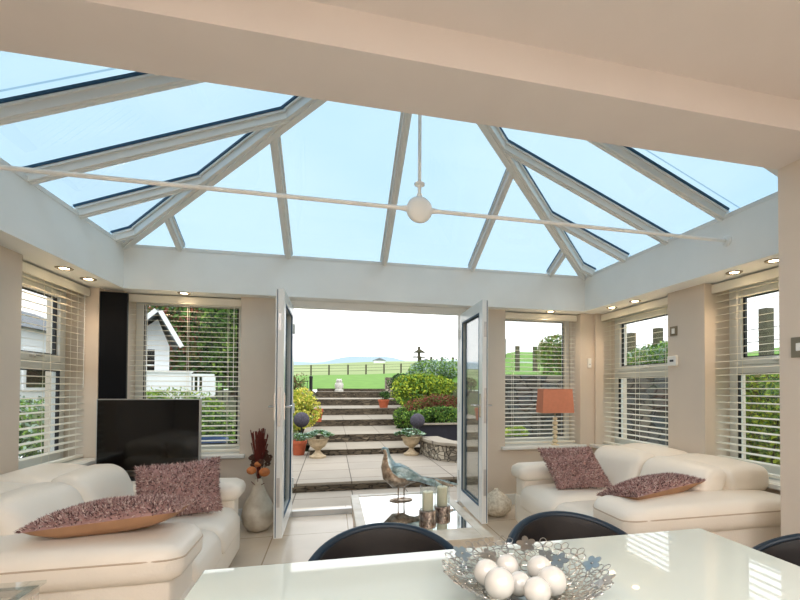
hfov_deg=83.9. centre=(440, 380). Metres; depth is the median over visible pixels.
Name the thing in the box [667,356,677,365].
thermostat
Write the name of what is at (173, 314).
tree
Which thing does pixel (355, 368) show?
field
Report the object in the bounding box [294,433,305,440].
potted plant
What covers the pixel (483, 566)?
ball
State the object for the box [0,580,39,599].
glass side table
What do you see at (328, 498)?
patio
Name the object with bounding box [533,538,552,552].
flower
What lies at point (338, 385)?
statue
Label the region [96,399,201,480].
television
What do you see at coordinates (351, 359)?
hills
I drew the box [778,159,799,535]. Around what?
wall
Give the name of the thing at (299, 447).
terracotta pot
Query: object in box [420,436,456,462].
wall
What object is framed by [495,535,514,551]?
flower
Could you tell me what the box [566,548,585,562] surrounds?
flower
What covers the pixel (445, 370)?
feathery shrub
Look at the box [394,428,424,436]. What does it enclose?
succulent plant
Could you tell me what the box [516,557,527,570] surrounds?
flower
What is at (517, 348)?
fence post
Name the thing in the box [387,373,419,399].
shrub
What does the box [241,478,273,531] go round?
floor vase
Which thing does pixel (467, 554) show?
flower
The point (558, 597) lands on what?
flower
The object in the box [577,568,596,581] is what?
flower
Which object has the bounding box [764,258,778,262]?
recessed light
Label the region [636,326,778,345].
wire fence
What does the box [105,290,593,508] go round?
wall
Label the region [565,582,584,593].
flower
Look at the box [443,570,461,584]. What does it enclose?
flower
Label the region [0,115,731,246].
bar
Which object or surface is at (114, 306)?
panel
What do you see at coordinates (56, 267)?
recessed light
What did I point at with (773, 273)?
blind
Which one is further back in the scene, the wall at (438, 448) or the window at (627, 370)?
the wall at (438, 448)
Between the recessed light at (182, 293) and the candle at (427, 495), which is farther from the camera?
the recessed light at (182, 293)
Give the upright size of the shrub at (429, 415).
0.438 m
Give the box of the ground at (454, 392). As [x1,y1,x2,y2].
[20,382,456,451]
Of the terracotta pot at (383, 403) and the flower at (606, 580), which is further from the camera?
the terracotta pot at (383, 403)
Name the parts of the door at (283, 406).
handle, lock plate, pane, handle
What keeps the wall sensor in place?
attached to the wall at (258, 315)
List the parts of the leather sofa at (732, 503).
armrest, arm panel, armrest, arm panel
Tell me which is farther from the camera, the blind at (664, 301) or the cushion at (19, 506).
the blind at (664, 301)
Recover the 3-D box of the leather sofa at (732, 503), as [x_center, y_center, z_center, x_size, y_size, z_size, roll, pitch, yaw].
[1.523,0.979,3.535,1.372,0.794,1.822,0,-1,-14]
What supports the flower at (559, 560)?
on the bowl
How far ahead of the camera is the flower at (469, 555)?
1.29 m
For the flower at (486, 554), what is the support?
on the bowl
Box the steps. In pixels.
[303,388,435,455]
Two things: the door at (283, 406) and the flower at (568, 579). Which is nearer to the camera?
the flower at (568, 579)
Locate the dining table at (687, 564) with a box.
[184,528,799,599]
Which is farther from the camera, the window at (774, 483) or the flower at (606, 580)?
the window at (774, 483)
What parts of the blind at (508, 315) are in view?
ladder cord, rail, ladder cord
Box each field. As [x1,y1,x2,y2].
[293,361,638,375]
[433,347,778,382]
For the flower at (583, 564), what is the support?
on the bowl
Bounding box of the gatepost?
[309,376,312,391]
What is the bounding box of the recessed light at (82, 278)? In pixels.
[80,277,96,280]
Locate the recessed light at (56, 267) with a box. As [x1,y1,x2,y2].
[54,266,73,270]
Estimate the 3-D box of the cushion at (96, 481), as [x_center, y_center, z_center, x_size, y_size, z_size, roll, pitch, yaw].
[-2.214,0.789,2.899,0.352,0.440,0.595,0,-1,-14]
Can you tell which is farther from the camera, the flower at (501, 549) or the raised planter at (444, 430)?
the raised planter at (444, 430)
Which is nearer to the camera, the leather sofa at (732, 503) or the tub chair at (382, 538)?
the tub chair at (382, 538)
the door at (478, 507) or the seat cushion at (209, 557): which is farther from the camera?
the door at (478, 507)
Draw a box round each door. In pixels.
[268,288,294,538]
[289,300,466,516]
[457,299,491,523]
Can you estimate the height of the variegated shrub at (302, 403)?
0.974 m
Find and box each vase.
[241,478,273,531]
[488,488,511,516]
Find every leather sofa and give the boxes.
[0,463,245,599]
[511,443,780,547]
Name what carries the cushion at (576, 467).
on the leather sofa at (732, 503)
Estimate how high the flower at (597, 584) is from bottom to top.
0.029 m
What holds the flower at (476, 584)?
on the bowl
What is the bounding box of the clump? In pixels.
[505,426,528,435]
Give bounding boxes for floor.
[228,499,517,567]
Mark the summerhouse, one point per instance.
(168, 332)
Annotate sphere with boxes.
[294,412,309,432]
[410,413,424,434]
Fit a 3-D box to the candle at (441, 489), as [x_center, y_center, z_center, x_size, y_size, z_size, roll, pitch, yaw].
[0.012,0.765,2.945,0.070,0.124,0.070,0,-1,-14]
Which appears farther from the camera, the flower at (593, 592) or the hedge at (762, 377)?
the hedge at (762, 377)
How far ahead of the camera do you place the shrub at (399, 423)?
10.29 m
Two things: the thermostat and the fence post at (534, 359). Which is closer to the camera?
the thermostat
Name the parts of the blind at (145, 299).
ladder cord, ladder cord, rail, ladder cord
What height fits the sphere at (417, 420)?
0.480 m
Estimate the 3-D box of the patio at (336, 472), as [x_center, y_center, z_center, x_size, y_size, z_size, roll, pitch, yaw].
[-2.568,1.444,6.905,12.300,0.240,2.925,0,-1,-14]
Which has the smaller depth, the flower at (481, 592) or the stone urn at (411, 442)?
the flower at (481, 592)
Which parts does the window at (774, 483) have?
sash, sill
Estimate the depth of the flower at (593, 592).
1.08 m
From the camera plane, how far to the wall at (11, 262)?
3.90 m
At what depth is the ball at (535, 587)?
1.05 m
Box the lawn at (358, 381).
[201,352,641,389]
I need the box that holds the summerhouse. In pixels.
[146,308,183,370]
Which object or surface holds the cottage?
on the field at (355, 368)
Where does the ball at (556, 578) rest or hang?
in the bowl
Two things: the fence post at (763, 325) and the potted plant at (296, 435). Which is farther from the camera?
the fence post at (763, 325)
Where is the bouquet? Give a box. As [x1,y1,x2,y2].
[246,428,272,484]
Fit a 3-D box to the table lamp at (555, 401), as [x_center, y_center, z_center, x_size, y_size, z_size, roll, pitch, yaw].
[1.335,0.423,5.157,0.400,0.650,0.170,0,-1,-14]
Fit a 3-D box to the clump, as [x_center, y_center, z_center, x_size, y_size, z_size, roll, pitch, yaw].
[1.309,1.083,7.988,0.720,0.571,0.569,0,-1,-14]
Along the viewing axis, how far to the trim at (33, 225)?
4.13 m
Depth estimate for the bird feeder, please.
22.32 m
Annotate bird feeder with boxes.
[413,347,425,364]
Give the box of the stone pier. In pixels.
[385,377,392,395]
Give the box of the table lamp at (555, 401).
[536,389,573,444]
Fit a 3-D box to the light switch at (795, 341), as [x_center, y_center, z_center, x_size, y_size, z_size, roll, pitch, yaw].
[1.937,-0.181,2.382,0.012,0.110,0.105,0,-1,-14]
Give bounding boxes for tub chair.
[308,522,453,560]
[506,511,626,544]
[752,533,799,565]
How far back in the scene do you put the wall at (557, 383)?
10.06 m
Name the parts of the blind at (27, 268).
ladder cord, rail, ladder cord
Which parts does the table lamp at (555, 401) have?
stem, lamp shade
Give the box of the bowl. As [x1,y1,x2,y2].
[442,535,615,599]
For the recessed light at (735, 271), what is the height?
0.006 m
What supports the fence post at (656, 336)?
on the field at (524, 366)
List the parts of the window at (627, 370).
sill, frame, sash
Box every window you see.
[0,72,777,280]
[18,272,95,469]
[135,302,244,458]
[501,319,586,449]
[590,305,667,448]
[729,278,779,490]
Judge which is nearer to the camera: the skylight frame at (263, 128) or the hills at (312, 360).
the skylight frame at (263, 128)
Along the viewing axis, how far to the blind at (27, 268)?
3.50 m
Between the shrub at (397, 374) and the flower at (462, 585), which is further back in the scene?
the shrub at (397, 374)
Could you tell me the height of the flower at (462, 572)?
0.029 m
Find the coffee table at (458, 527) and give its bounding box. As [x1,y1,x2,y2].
[351,491,493,547]
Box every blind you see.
[18,261,90,466]
[129,294,240,451]
[505,312,576,443]
[601,297,667,446]
[711,267,779,478]
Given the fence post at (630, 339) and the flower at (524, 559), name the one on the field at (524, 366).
the fence post at (630, 339)
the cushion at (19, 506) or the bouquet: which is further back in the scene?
the bouquet
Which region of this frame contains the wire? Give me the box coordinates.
[295,363,412,371]
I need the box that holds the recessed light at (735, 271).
[725,270,742,274]
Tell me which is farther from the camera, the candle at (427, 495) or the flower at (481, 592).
the candle at (427, 495)
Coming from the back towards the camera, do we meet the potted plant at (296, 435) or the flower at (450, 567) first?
the potted plant at (296, 435)
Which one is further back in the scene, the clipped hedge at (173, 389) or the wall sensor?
the clipped hedge at (173, 389)
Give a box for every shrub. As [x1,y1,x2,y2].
[19,395,44,457]
[293,373,307,390]
[293,387,321,432]
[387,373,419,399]
[390,373,456,409]
[392,403,416,428]
[402,405,456,422]
[403,393,456,411]
[406,357,457,379]
[534,333,561,374]
[627,340,667,364]
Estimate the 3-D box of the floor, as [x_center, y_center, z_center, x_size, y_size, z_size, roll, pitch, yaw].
[0.261,1.388,0.994,5.900,0.120,8.250,0,-1,-14]
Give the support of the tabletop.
on the coffee table at (458, 527)
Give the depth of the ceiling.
1.72 m
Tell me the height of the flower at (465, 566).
0.029 m
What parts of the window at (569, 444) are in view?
frame, sill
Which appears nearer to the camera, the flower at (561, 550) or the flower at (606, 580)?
the flower at (606, 580)
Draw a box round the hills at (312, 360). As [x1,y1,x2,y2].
[294,358,457,362]
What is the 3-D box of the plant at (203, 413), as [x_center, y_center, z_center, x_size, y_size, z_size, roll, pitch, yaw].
[-3.642,0.918,7.611,1.370,0.903,0.735,0,-1,-14]
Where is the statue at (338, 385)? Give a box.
[335,379,342,391]
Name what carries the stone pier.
on the ground at (454, 392)
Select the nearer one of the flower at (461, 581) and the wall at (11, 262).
the flower at (461, 581)
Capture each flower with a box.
[442,559,459,574]
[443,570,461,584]
[445,551,461,566]
[453,546,470,561]
[453,580,467,588]
[454,566,471,580]
[456,577,474,589]
[457,559,473,573]
[465,541,482,556]
[465,588,488,599]
[468,552,480,565]
[468,578,484,589]
[473,587,491,597]
[478,537,495,551]
[480,548,496,561]
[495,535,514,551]
[498,546,515,556]
[516,536,534,550]
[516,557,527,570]
[518,548,535,560]
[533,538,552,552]
[538,549,552,560]
[551,553,568,567]
[551,595,568,599]
[552,542,571,554]
[564,592,583,599]
[565,573,577,584]
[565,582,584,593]
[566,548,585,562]
[567,560,584,574]
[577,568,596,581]
[579,587,599,597]
[580,578,600,590]
[582,556,601,570]
[585,592,603,599]
[591,564,610,578]
[592,582,613,594]
[595,574,615,587]
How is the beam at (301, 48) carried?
attached to the wall at (788, 175)
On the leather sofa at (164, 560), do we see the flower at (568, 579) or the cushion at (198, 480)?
the cushion at (198, 480)
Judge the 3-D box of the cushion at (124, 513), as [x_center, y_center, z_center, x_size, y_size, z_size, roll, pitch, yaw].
[-1.552,0.637,2.124,0.630,0.180,0.373,1,-1,-17]
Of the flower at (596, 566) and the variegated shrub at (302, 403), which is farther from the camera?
the variegated shrub at (302, 403)
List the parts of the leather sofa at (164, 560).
arm panel, armrest, armrest, arm panel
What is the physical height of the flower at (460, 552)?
0.033 m
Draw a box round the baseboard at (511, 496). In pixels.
[238,493,515,520]
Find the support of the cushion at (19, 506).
on the leather sofa at (164, 560)
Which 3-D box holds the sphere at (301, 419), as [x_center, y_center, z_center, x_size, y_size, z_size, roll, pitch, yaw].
[-2.618,0.846,8.356,0.290,0.505,0.290,0,-1,-14]
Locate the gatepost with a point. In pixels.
(310, 377)
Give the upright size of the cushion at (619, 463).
0.440 m
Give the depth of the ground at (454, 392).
11.90 m
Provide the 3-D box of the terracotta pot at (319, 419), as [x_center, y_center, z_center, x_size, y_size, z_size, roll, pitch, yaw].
[-2.832,0.798,10.209,0.260,0.300,0.260,0,-1,-14]
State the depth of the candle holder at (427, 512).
2.81 m
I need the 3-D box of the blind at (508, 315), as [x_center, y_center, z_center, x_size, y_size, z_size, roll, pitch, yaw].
[1.170,-0.024,5.234,0.942,1.522,0.085,0,-1,-14]
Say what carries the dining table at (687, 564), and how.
on the floor
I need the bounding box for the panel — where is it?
[98,291,128,398]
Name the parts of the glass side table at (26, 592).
leg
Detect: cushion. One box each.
[0,482,83,535]
[15,493,195,537]
[51,464,133,501]
[133,456,223,516]
[161,506,238,553]
[192,529,220,582]
[520,483,605,514]
[536,446,612,489]
[554,500,595,516]
[594,445,654,487]
[596,472,705,499]
[640,456,725,490]
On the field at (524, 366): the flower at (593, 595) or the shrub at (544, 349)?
the shrub at (544, 349)
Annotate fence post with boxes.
[515,346,519,370]
[533,347,536,370]
[627,333,635,364]
[653,328,662,362]
[758,308,773,354]
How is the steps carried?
on the ground at (454, 392)
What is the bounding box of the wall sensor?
[587,358,590,367]
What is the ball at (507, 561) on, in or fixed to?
in the bowl
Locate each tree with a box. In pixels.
[148,306,219,390]
[197,308,236,395]
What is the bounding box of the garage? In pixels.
[20,311,45,411]
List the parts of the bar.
rod, hanger rod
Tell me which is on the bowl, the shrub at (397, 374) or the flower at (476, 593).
the flower at (476, 593)
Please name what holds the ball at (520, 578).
in the bowl
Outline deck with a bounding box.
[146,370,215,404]
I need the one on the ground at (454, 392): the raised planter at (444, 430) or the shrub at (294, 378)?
the shrub at (294, 378)
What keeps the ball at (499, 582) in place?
in the bowl
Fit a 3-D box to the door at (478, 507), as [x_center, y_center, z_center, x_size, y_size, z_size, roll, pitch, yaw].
[0.322,0.286,4.473,0.174,2.050,0.877,0,-1,-11]
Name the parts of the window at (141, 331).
sill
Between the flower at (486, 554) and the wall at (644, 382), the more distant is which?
the wall at (644, 382)
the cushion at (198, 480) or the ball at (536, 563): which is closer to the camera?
the ball at (536, 563)
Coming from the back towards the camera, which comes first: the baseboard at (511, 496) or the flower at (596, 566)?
the baseboard at (511, 496)
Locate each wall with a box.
[0,245,104,474]
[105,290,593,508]
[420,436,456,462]
[505,374,561,435]
[594,283,780,494]
[627,374,779,463]
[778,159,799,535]
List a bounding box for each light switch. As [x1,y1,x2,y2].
[670,326,676,335]
[791,337,799,357]
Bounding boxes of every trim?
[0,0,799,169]
[0,164,778,314]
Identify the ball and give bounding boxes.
[474,559,497,585]
[484,567,514,599]
[496,554,518,572]
[512,571,528,596]
[524,576,551,599]
[527,555,550,576]
[538,565,566,596]
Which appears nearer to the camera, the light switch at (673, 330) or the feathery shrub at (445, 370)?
the light switch at (673, 330)
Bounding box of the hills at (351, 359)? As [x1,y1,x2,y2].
[294,356,403,364]
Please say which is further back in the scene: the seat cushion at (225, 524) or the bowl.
the seat cushion at (225, 524)
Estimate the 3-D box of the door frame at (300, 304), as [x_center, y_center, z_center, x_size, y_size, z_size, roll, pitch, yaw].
[-0.650,0.286,4.732,1.920,2.200,0.070,0,-1,-14]
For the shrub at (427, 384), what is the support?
on the ground at (454, 392)
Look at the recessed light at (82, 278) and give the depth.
3.67 m
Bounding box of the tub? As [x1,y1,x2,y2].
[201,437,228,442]
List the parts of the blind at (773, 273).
ladder cord, rail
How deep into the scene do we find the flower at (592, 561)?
1.21 m
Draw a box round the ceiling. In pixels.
[308,0,799,99]
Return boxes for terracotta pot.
[293,440,306,455]
[313,408,322,421]
[378,399,388,407]
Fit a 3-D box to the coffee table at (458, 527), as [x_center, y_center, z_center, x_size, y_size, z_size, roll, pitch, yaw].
[-0.198,1.119,2.950,0.740,0.480,1.160,0,-1,-14]
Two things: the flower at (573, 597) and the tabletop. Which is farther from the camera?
the tabletop
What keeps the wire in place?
attached to the fence post
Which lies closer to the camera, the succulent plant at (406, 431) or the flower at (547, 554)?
the flower at (547, 554)
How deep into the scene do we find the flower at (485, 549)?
1.34 m
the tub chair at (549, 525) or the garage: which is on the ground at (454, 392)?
the garage
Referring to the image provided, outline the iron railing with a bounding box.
[216,377,235,400]
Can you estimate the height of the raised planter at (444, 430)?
0.520 m
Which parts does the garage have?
pane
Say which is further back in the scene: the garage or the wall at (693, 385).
the garage
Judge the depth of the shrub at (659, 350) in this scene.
7.92 m
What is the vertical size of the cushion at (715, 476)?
0.440 m
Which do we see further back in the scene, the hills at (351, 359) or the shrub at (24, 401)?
the hills at (351, 359)
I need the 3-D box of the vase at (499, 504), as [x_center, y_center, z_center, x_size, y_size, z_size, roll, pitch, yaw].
[0.578,1.252,4.578,0.330,0.275,0.330,0,-1,-14]
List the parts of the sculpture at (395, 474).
plate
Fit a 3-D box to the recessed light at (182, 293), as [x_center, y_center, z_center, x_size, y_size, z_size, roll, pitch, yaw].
[-2.432,-0.828,4.207,0.114,0.006,0.114,0,-1,-14]
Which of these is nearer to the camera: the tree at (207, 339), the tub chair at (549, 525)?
the tub chair at (549, 525)
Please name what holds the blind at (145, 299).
attached to the window at (141, 331)
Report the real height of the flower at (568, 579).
0.024 m
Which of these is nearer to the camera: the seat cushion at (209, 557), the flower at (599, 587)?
the flower at (599, 587)
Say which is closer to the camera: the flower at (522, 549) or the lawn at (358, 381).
the flower at (522, 549)
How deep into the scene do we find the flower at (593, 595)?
1.01 m
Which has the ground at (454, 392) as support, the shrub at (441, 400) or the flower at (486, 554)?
the shrub at (441, 400)
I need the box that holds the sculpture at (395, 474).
[379,447,457,501]
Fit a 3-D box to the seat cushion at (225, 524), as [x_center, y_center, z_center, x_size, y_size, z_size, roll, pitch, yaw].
[-1.895,1.011,2.968,0.940,0.229,0.545,0,-1,-14]
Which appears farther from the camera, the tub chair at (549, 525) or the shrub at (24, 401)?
the shrub at (24, 401)
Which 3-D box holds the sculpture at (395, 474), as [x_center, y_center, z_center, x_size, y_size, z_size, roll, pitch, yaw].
[-0.160,0.689,3.326,0.608,0.400,0.156,0,-1,-14]
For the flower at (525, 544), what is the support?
on the bowl
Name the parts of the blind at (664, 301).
rail, ladder cord, ladder cord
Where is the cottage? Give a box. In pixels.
[373,358,385,362]
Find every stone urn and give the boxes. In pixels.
[307,437,328,458]
[401,435,421,455]
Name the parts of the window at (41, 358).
handle, frame, sash, sill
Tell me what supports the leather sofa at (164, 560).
on the floor
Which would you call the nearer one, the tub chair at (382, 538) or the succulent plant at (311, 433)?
the tub chair at (382, 538)
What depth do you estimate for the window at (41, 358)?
3.80 m
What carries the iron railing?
on the ground at (454, 392)
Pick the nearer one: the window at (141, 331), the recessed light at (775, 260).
the recessed light at (775, 260)
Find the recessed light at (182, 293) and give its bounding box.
[177,292,190,294]
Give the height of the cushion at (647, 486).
0.184 m
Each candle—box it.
[422,490,432,510]
[437,485,446,505]
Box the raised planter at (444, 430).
[413,422,456,443]
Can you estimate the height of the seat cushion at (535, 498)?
0.229 m
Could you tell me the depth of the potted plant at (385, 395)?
13.26 m
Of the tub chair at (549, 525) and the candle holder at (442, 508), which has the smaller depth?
the tub chair at (549, 525)
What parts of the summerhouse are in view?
pane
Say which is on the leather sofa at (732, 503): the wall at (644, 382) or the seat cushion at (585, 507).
the seat cushion at (585, 507)
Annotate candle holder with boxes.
[419,490,435,520]
[434,484,450,515]
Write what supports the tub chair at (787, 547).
on the floor
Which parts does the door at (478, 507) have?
handle, lock plate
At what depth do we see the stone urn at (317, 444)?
7.62 m
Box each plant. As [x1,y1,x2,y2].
[201,408,235,442]
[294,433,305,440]
[301,429,333,438]
[379,391,390,399]
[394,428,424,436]
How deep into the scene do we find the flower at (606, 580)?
1.10 m
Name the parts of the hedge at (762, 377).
stem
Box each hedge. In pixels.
[147,387,224,414]
[745,374,779,464]
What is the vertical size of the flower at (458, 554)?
0.034 m
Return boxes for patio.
[292,452,456,492]
[292,485,456,508]
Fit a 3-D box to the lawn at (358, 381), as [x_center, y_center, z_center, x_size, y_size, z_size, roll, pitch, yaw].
[-6.928,-0.849,28.486,60.000,2.779,21.400,0,-1,-14]
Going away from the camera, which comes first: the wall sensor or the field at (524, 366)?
the wall sensor
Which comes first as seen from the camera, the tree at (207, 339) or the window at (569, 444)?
the window at (569, 444)

